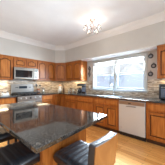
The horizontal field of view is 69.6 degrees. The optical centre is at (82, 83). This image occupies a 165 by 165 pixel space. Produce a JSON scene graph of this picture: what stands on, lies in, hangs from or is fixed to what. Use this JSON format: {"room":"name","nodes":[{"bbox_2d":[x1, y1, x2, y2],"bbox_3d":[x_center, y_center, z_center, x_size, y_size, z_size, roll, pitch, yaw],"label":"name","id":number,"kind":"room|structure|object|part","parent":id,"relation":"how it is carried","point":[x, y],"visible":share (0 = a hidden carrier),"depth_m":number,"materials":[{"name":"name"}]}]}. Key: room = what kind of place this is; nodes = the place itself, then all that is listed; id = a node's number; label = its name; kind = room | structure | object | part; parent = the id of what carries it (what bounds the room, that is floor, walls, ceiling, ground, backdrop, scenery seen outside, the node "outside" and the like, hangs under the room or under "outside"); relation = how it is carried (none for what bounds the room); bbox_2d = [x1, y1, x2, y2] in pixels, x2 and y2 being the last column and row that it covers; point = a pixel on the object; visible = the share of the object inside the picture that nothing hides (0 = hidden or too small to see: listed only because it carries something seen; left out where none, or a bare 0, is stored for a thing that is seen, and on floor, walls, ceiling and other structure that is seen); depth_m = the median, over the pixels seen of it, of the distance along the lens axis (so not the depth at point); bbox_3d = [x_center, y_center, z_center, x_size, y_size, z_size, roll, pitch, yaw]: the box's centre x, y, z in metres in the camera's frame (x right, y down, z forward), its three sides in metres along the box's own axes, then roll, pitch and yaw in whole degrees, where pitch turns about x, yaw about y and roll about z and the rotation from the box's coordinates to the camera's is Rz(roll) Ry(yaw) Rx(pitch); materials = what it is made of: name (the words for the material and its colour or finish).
{"room":"kitchen","nodes":[
{"label":"kitchen","id":0,"kind":"room"},
{"bbox_2d":[0,0,164,45],"bbox_3d":[-0.494,-1.488,0.619,7.320,0.050,6.720,0,0,43],"label":"ceiling","id":1,"kind":"structure","parent":0,"point":[53,22],"depth_m":2.58,"materials":[{"name":"white paint"}]},
{"bbox_2d":[0,11,164,49],"bbox_3d":[-0.491,-1.390,0.287,6.867,0.145,6.235,0,0,43],"label":"trim","id":2,"kind":"structure","parent":1,"relation":"attached to","point":[159,17],"depth_m":3.41,"materials":[{"name":"white paint"}]},
{"bbox_2d":[85,18,99,32],"bbox_3d":[0.235,-1.313,2.732,0.439,0.300,0.426,0,0,43],"label":"ceiling light","id":3,"kind":"object","parent":1,"relation":"attached to","point":[91,20],"visible":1,"depth_m":2.70,"materials":[{"name":"glass"}]},
{"bbox_2d":[0,125,164,164],"bbox_3d":[-0.494,1.287,0.619,7.320,0.050,6.720,0,0,43],"label":"floor","id":4,"kind":"structure","parent":0,"point":[129,151],"depth_m":2.28,"materials":[{"name":"brown wood"}]},
{"bbox_2d":[0,97,15,104],"bbox_3d":[-2.275,0.824,3.455,0.615,0.876,0.456,0,0,43],"label":"base cabinet","id":5,"kind":"object","parent":4,"relation":"on","point":[13,99],"visible":0.11,"depth_m":3.25,"materials":[{"name":"brown wood"}]},
{"bbox_3d":[-2.051,0.487,3.249,0.005,0.106,0.363,0,0,43],"label":"panel","id":6,"kind":"part","parent":5,"relation":"part of","materials":[{"name":"brown wood"}]},
{"bbox_2d":[0,126,16,144],"bbox_3d":[-1.145,0.843,1.536,0.400,0.841,0.491,0,0,43],"label":"bar stool","id":7,"kind":"object","parent":4,"relation":"on","point":[5,135],"visible":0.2,"depth_m":1.50,"materials":[{"name":"grey leather"}]},
{"bbox_2d":[0,141,39,164],"bbox_3d":[-0.656,0.843,1.073,0.400,0.841,0.511,0,0,40],"label":"bar stool","id":8,"kind":"object","parent":4,"relation":"on","point":[16,153],"visible":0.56,"depth_m":1.04,"materials":[{"name":"grey leather"}]},
{"bbox_2d":[10,84,41,102],"bbox_3d":[-1.822,0.640,3.870,0.699,1.245,0.756,0,0,43],"label":"range","id":9,"kind":"object","parent":4,"relation":"on","point":[24,92],"visible":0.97,"depth_m":3.83,"materials":[{"name":"silver metal"}]},
{"bbox_3d":[-2.052,0.178,4.082,0.073,0.322,0.738,0,0,43],"label":"panel","id":10,"kind":"part","parent":9,"relation":"part of","materials":[{"name":"metal"}]},
{"bbox_2d":[10,93,41,95],"bbox_3d":[-1.842,0.353,3.889,0.643,0.026,0.756,0,0,43],"label":"cooktop","id":11,"kind":"object","parent":9,"relation":"in","point":[24,94],"depth_m":3.73,"materials":[{"name":"black glass"}]},
{"bbox_3d":[-1.612,0.766,3.677,0.031,0.503,0.750,0,0,43],"label":"oven door","id":12,"kind":"part","parent":9,"relation":"part of","materials":[{"name":"metal"}]},
{"bbox_3d":[-1.611,0.438,3.676,0.034,0.138,0.756,0,0,43],"label":"control panel","id":13,"kind":"part","parent":9,"relation":"part of","materials":[{"name":"metal"}]},
{"bbox_2d":[42,94,52,104],"bbox_3d":[-1.444,0.824,4.359,0.615,0.876,0.461,0,0,43],"label":"base cabinet","id":14,"kind":"object","parent":4,"relation":"on","point":[48,99],"visible":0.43,"depth_m":4.16,"materials":[{"name":"brown wood"}]},
{"bbox_2d":[38,91,164,103],"bbox_3d":[0.411,0.367,3.258,4.821,0.037,1.352,0,0,43],"label":"countertop","id":15,"kind":"structure","parent":14,"relation":"on","point":[130,98],"depth_m":3.01,"materials":[{"name":"stone"}]},
{"bbox_2d":[77,84,85,93],"bbox_3d":[-0.037,0.176,4.186,0.324,0.345,0.200,0,0,14],"label":"coffee maker","id":16,"kind":"object","parent":15,"relation":"on","point":[83,91],"visible":1,"depth_m":4.08,"materials":[{"name":"black plastic"}]},
{"bbox_2d":[159,84,164,99],"bbox_3d":[1.909,0.176,2.507,0.460,0.345,0.368,0,0,43],"label":"toaster oven","id":17,"kind":"object","parent":15,"relation":"on","point":[161,86],"visible":1,"depth_m":2.51,"materials":[{"name":"black plastic"}]},
{"bbox_2d":[0,101,106,164],"bbox_3d":[-0.610,0.805,1.528,1.737,0.914,0.911,0,0,43],"label":"kitchen island","id":18,"kind":"object","parent":4,"relation":"on","point":[44,128],"visible":0.87,"depth_m":1.11,"materials":[{"name":"stone"}]},
{"bbox_3d":[-0.284,0.778,1.125,0.012,0.769,0.198,0,0,43],"label":"panel","id":19,"kind":"part","parent":18,"relation":"part of","materials":[{"name":"brown wood"}]},
{"bbox_3d":[-0.085,0.778,1.342,0.012,0.769,0.366,0,0,43],"label":"panel","id":20,"kind":"part","parent":18,"relation":"part of","materials":[{"name":"brown wood"}]},
{"bbox_2d":[53,94,64,106],"bbox_3d":[-0.879,0.824,4.764,0.898,0.876,0.898,0,0,43],"label":"base cabinet","id":21,"kind":"object","parent":4,"relation":"on","point":[58,99],"visible":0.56,"depth_m":4.43,"materials":[{"name":"brown wood"}]},
{"bbox_3d":[-0.966,0.775,4.445,0.022,0.725,0.250,0,0,43],"label":"door","id":22,"kind":"part","parent":21,"relation":"part of","materials":[{"name":"brown wood"}]},
{"bbox_3d":[-0.761,0.775,4.449,0.260,0.725,0.022,0,0,43],"label":"door","id":23,"kind":"part","parent":21,"relation":"part of","materials":[{"name":"brown wood"}]},
{"bbox_2d":[65,94,76,108],"bbox_3d":[-0.228,0.824,4.357,0.609,0.876,0.615,0,0,43],"label":"base cabinet","id":24,"kind":"object","parent":4,"relation":"on","point":[70,100],"visible":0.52,"depth_m":4.11,"materials":[{"name":"brown wood"}]},
{"bbox_2d":[53,131,117,164],"bbox_3d":[0.029,0.843,1.061,0.481,0.841,0.360,0,0,43],"label":"bar stool","id":25,"kind":"object","parent":4,"relation":"on","point":[102,151],"visible":1,"depth_m":0.96,"materials":[{"name":"grey leather"}]},
{"bbox_3d":[0.003,0.658,1.085,0.410,0.075,0.360,0,0,43],"label":"seat","id":26,"kind":"part","parent":25,"relation":"part of","materials":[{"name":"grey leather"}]},
{"bbox_2d":[87,132,115,164],"bbox_3d":[0.164,0.543,0.938,0.089,0.235,0.308,0,0,43],"label":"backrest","id":27,"kind":"object","parent":25,"relation":"on","point":[102,151],"depth_m":0.86,"materials":[{"name":"brown wood"}]},
{"bbox_2d":[77,96,95,125],"bbox_3d":[0.263,0.824,3.905,0.719,0.876,0.615,0,0,43],"label":"base cabinet","id":28,"kind":"object","parent":4,"relation":"on","point":[85,103],"visible":0.46,"depth_m":3.65,"materials":[{"name":"brown wood"}]},
{"bbox_3d":[0.057,0.712,3.681,0.626,0.206,0.005,0,0,43],"label":"panel","id":29,"kind":"part","parent":28,"relation":"part of","materials":[{"name":"brown wood"}]},
{"bbox_3d":[0.057,0.487,3.681,0.626,0.106,0.005,0,0,43],"label":"panel","id":30,"kind":"part","parent":28,"relation":"part of","materials":[{"name":"brown wood"}]},
{"bbox_2d":[94,97,119,133],"bbox_3d":[0.810,0.824,3.402,0.761,0.876,0.615,0,0,43],"label":"base cabinet","id":31,"kind":"object","parent":4,"relation":"on","point":[109,107],"visible":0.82,"depth_m":3.11,"materials":[{"name":"brown wood"}]},
{"bbox_3d":[0.469,0.487,3.302,0.302,0.106,0.005,0,0,43],"label":"panel","id":32,"kind":"part","parent":31,"relation":"part of","materials":[{"name":"brown wood"}]},
{"bbox_3d":[0.477,0.864,3.310,0.346,0.547,0.022,0,0,43],"label":"door","id":33,"kind":"part","parent":31,"relation":"part of","materials":[{"name":"brown wood"}]},
{"bbox_3d":[0.476,0.861,3.309,0.202,0.408,0.015,0,0,43],"label":"panel","id":34,"kind":"part","parent":31,"relation":"part of","materials":[{"name":"brown wood"}]},
{"bbox_3d":[0.738,0.487,3.054,0.302,0.106,0.005,0,0,43],"label":"panel","id":35,"kind":"part","parent":31,"relation":"part of","materials":[{"name":"brown wood"}]},
{"bbox_3d":[0.746,0.864,3.062,0.346,0.547,0.022,0,0,43],"label":"door","id":36,"kind":"part","parent":31,"relation":"part of","materials":[{"name":"brown wood"}]},
{"bbox_3d":[0.745,0.861,3.061,0.202,0.408,0.015,0,0,43],"label":"panel","id":37,"kind":"part","parent":31,"relation":"part of","materials":[{"name":"brown wood"}]},
{"bbox_2d":[119,100,145,141],"bbox_3d":[1.296,0.826,2.917,0.600,0.872,0.632,0,0,43],"label":"dishwasher","id":38,"kind":"object","parent":4,"relation":"on","point":[132,114],"visible":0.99,"depth_m":2.69,"materials":[{"name":"white metal"}]},
{"bbox_3d":[1.106,0.450,2.711,0.580,0.084,0.003,0,0,43],"label":"control panel","id":39,"kind":"part","parent":38,"relation":"part of","materials":[{"name":"metal"}]},
{"bbox_2d":[146,102,164,146],"bbox_3d":[1.709,0.824,2.576,0.459,0.876,0.615,0,0,43],"label":"base cabinet","id":40,"kind":"object","parent":4,"relation":"on","point":[155,112],"visible":0.95,"depth_m":2.39,"materials":[{"name":"brown wood"}]},
{"bbox_3d":[1.511,0.487,2.360,0.410,0.150,0.020,0,0,43],"label":"drawer","id":41,"kind":"part","parent":40,"relation":"part of","materials":[{"name":"brown wood"}]},
{"bbox_3d":[1.510,0.864,2.360,0.410,0.547,0.022,0,0,43],"label":"door","id":42,"kind":"part","parent":40,"relation":"part of","materials":[{"name":"brown wood"}]},
{"bbox_3d":[1.502,0.487,2.351,0.366,0.106,0.005,0,0,43],"label":"panel","id":43,"kind":"part","parent":40,"relation":"part of","materials":[{"name":"brown wood"}]},
{"bbox_3d":[1.509,0.861,2.359,0.266,0.408,0.015,0,0,43],"label":"panel","id":44,"kind":"part","parent":40,"relation":"part of","materials":[{"name":"brown wood"}]},
{"bbox_3d":[-2.688,0.824,3.006,0.615,0.876,0.756,0,0,43],"label":"base cabinet","id":45,"kind":"object","parent":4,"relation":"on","visible":0},
{"bbox_2d":[0,95,16,97],"bbox_3d":[-2.528,0.367,3.157,0.631,0.037,1.236,0,0,43],"label":"countertop","id":46,"kind":"structure","parent":45,"relation":"on","point":[9,96],"depth_m":3.25,"materials":[{"name":"stone"}]},
{"bbox_2d":[87,50,156,95],"bbox_3d":[1.784,-0.100,3.007,7.200,2.725,0.120,0,0,43],"label":"wall","id":47,"kind":"structure","parent":0,"point":[154,59],"depth_m":3.01,"materials":[{"name":"grey paint"}]},
{"bbox_2d":[55,63,65,80],"bbox_3d":[-0.887,-0.471,4.955,0.628,0.722,0.626,0,0,43],"label":"upper cabinet","id":48,"kind":"object","parent":47,"relation":"attached to","point":[60,68],"visible":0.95,"depth_m":4.74,"materials":[{"name":"brown wood"}]},
{"bbox_3d":[-0.878,-0.464,4.746,0.266,0.541,0.015,0,0,-2],"label":"panel","id":49,"kind":"part","parent":48,"relation":"part of","materials":[{"name":"brown wood"}]},
{"bbox_2d":[66,60,86,80],"bbox_3d":[-0.254,-0.465,4.571,0.858,0.734,0.335,0,0,43],"label":"upper cabinet","id":50,"kind":"object","parent":47,"relation":"attached to","point":[75,70],"visible":0.98,"depth_m":4.35,"materials":[{"name":"brown wood"}]},
{"bbox_3d":[-0.512,-0.462,4.600,0.411,0.680,0.022,0,0,43],"label":"door","id":51,"kind":"part","parent":50,"relation":"part of","materials":[{"name":"brown wood"}]},
{"bbox_3d":[-0.513,-0.464,4.599,0.267,0.541,0.015,0,0,43],"label":"panel","id":52,"kind":"part","parent":50,"relation":"part of","materials":[{"name":"brown wood"}]},
{"bbox_3d":[-0.203,-0.462,4.316,0.411,0.680,0.022,0,0,43],"label":"door","id":53,"kind":"part","parent":50,"relation":"part of","materials":[{"name":"brown wood"}]},
{"bbox_3d":[-0.204,-0.464,4.315,0.267,0.541,0.015,0,0,43],"label":"panel","id":54,"kind":"part","parent":50,"relation":"part of","materials":[{"name":"brown wood"}]},
{"bbox_2d":[0,21,164,62],"bbox_3d":[-0.490,-1.149,0.534,7.200,0.627,6.600,0,0,43],"label":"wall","id":55,"kind":"structure","parent":47,"relation":"attached to","point":[154,34],"depth_m":3.50,"materials":[{"name":"white paint"}]},
{"bbox_2d":[63,79,164,97],"bbox_3d":[1.741,0.120,2.960,7.200,0.457,0.008,0,0,43],"label":"trim","id":56,"kind":"structure","parent":47,"relation":"attached to","point":[153,84],"depth_m":3.46,"materials":[{"name":"stone"}]},
{"bbox_2d":[82,46,156,61],"bbox_3d":[0.895,-0.828,3.495,2.270,0.016,0.364,0,0,43],"label":"trim","id":57,"kind":"structure","parent":47,"relation":"attached to","point":[151,48],"depth_m":3.23,"materials":[{"name":"white paint"}]},
{"bbox_2d":[92,52,147,92],"bbox_3d":[1.027,-0.295,3.656,1.825,1.046,0.150,0,0,43],"label":"window","id":58,"kind":"structure","parent":47,"relation":"in","point":[116,66],"depth_m":3.61,"materials":[{"name":"white plastic"}]},
{"bbox_3d":[0.732,-0.292,3.961,0.826,0.932,0.100,0,0,43],"label":"frame","id":59,"kind":"part","parent":58,"relation":"part of","materials":[{"name":"white plastic"}]},
{"bbox_2d":[94,60,113,66],"bbox_3d":[0.700,-0.666,3.926,0.793,0.140,0.032,0,0,43],"label":"window shade","id":60,"kind":"object","parent":58,"relation":"attached to","point":[110,62],"visible":0.99,"depth_m":3.89,"materials":[{"name":"white fabric"}]},
{"bbox_3d":[0.722,-0.084,3.950,0.778,0.477,0.030,0,0,43],"label":"sash","id":61,"kind":"part","parent":58,"relation":"part of","materials":[{"name":"white plastic"}]},
{"bbox_2d":[116,55,144,63],"bbox_3d":[1.324,-0.666,3.351,0.792,0.140,0.032,0,0,43],"label":"window shade","id":62,"kind":"object","parent":58,"relation":"attached to","point":[137,58],"visible":1,"depth_m":3.31,"materials":[{"name":"white fabric"}]},
{"bbox_3d":[1.347,-0.084,3.376,0.776,0.477,0.030,0,0,43],"label":"sash","id":63,"kind":"part","parent":58,"relation":"part of","materials":[{"name":"white plastic"}]},
{"bbox_3d":[1.357,-0.292,3.387,0.824,0.932,0.100,0,0,43],"label":"frame","id":64,"kind":"part","parent":58,"relation":"part of","materials":[{"name":"white plastic"}]},
{"bbox_2d":[157,44,164,78],"bbox_3d":[1.973,-0.465,2.522,0.620,0.734,0.335,0,0,43],"label":"upper cabinet","id":65,"kind":"object","parent":47,"relation":"attached to","point":[160,48],"visible":1,"depth_m":2.57,"materials":[{"name":"brown wood"}]},
{"bbox_3d":[1.869,-0.464,2.408,0.448,0.541,0.015,0,0,43],"label":"panel","id":66,"kind":"part","parent":65,"relation":"part of","materials":[{"name":"brown wood"}]},
{"bbox_3d":[-3.143,-0.100,3.056,0.120,2.725,6.720,0,0,43],"label":"wall","id":67,"kind":"structure","parent":0,"visible":0},
{"bbox_2d":[0,54,12,80],"bbox_3d":[-2.365,-0.465,3.565,0.335,0.734,0.418,0,0,43],"label":"upper cabinet","id":68,"kind":"object","parent":67,"relation":"attached to","point":[6,62],"visible":1,"depth_m":3.48,"materials":[{"name":"brown wood"}]},
{"bbox_3d":[-2.251,-0.464,3.460,0.015,0.541,0.246,0,0,43],"label":"panel","id":69,"kind":"part","parent":68,"relation":"part of","materials":[{"name":"brown wood"}]},
{"bbox_2d":[13,56,36,68],"bbox_3d":[-1.964,-0.672,4.001,0.335,0.319,0.762,0,0,43],"label":"upper cabinet","id":70,"kind":"object","parent":67,"relation":"attached to","point":[17,61],"visible":0.9,"depth_m":3.85,"materials":[{"name":"brown wood"}]},
{"bbox_3d":[-1.976,-0.663,3.760,0.022,0.277,0.363,0,0,43],"label":"door","id":71,"kind":"part","parent":70,"relation":"part of","materials":[{"name":"brown wood"}]},
{"bbox_3d":[-1.975,-0.666,3.759,0.015,0.138,0.219,0,0,43],"label":"panel","id":72,"kind":"part","parent":70,"relation":"part of","materials":[{"name":"brown wood"}]},
{"bbox_2d":[13,67,37,79],"bbox_3d":[-1.920,-0.326,3.960,0.436,0.366,0.758,0,0,43],"label":"microwave","id":73,"kind":"object","parent":70,"relation":"attached to","point":[21,73],"visible":0.98,"depth_m":3.80,"materials":[{"name":"silver plastic"}]},
{"bbox_3d":[-1.853,-0.310,3.793,0.030,0.326,0.600,0,0,43],"label":"door","id":74,"kind":"part","parent":73,"relation":"part of","materials":[{"name":"metal"}]},
{"bbox_3d":[-1.597,-0.310,4.073,0.028,0.326,0.151,0,0,43],"label":"control panel","id":75,"kind":"part","parent":73,"relation":"part of","materials":[{"name":"metal"}]},
{"bbox_3d":[-1.725,-0.663,4.033,0.022,0.277,0.363,0,0,43],"label":"door","id":76,"kind":"part","parent":70,"relation":"part of","materials":[{"name":"brown wood"}]},
{"bbox_2d":[0,80,62,94],"bbox_3d":[-2.327,0.120,3.849,0.008,0.457,4.192,0,0,43],"label":"trim","id":77,"kind":"structure","parent":67,"relation":"attached to","point":[50,86],"depth_m":4.48,"materials":[{"name":"stone"}]},
{"bbox_2d":[33,60,54,80],"bbox_3d":[-1.451,-0.465,4.558,0.335,0.734,0.753,0,0,43],"label":"upper cabinet","id":78,"kind":"object","parent":67,"relation":"attached to","point":[46,70],"visible":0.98,"depth_m":4.41,"materials":[{"name":"brown wood"}]},
{"bbox_3d":[-1.461,-0.464,4.318,0.015,0.541,0.214,0,0,43],"label":"panel","id":79,"kind":"part","parent":78,"relation":"part of","materials":[{"name":"brown wood"}]},
{"bbox_3d":[-1.462,-0.462,4.319,0.022,0.680,0.358,0,0,43],"label":"door","id":80,"kind":"part","parent":78,"relation":"part of","materials":[{"name":"brown wood"}]},
{"bbox_3d":[-1.214,-0.462,4.589,0.022,0.680,0.358,0,0,43],"label":"door","id":81,"kind":"part","parent":78,"relation":"part of","materials":[{"name":"brown wood"}]},
{"bbox_3d":[-1.213,-0.464,4.588,0.015,0.541,0.214,0,0,43],"label":"panel","id":82,"kind":"part","parent":78,"relation":"part of","materials":[{"name":"brown wood"}]},
{"label":"outside","id":83,"kind":"structure","parent":0,"visible":0},
{"bbox_3d":[19.608,1.987,27.700,60.000,0.050,59.400,0,0,43],"label":"ground","id":84,"kind":"structure","parent":83,"visible":0},
{"bbox_2d":[97,63,125,86],"bbox_3d":[4.419,-1.639,17.999,5.199,7.207,4.469,0,0,28],"label":"bare tree","id":85,"kind":"object","parent":84,"relation":"on","point":[111,81],"visible":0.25,"depth_m":17.17,"materials":[{"name":"grey plant"}]},
{"bbox_2d":[96,62,133,87],"bbox_3d":[3.239,-1.139,12.585,4.132,6.208,4.779,0,0,12],"label":"bare tree","id":86,"kind":"object","parent":84,"relation":"on","point":[122,75],"visible":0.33,"depth_m":12.31,"materials":[{"name":"grey plant"}]},
{"bbox_2d":[130,61,143,75],"bbox_3d":[6.461,-1.638,12.633,4.406,7.206,4.045,0,0,16],"label":"bare tree","id":87,"kind":"object","parent":84,"relation":"on","point":[140,63],"visible":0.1,"depth_m":12.53,"materials":[{"name":"grey plant"}]}
]}

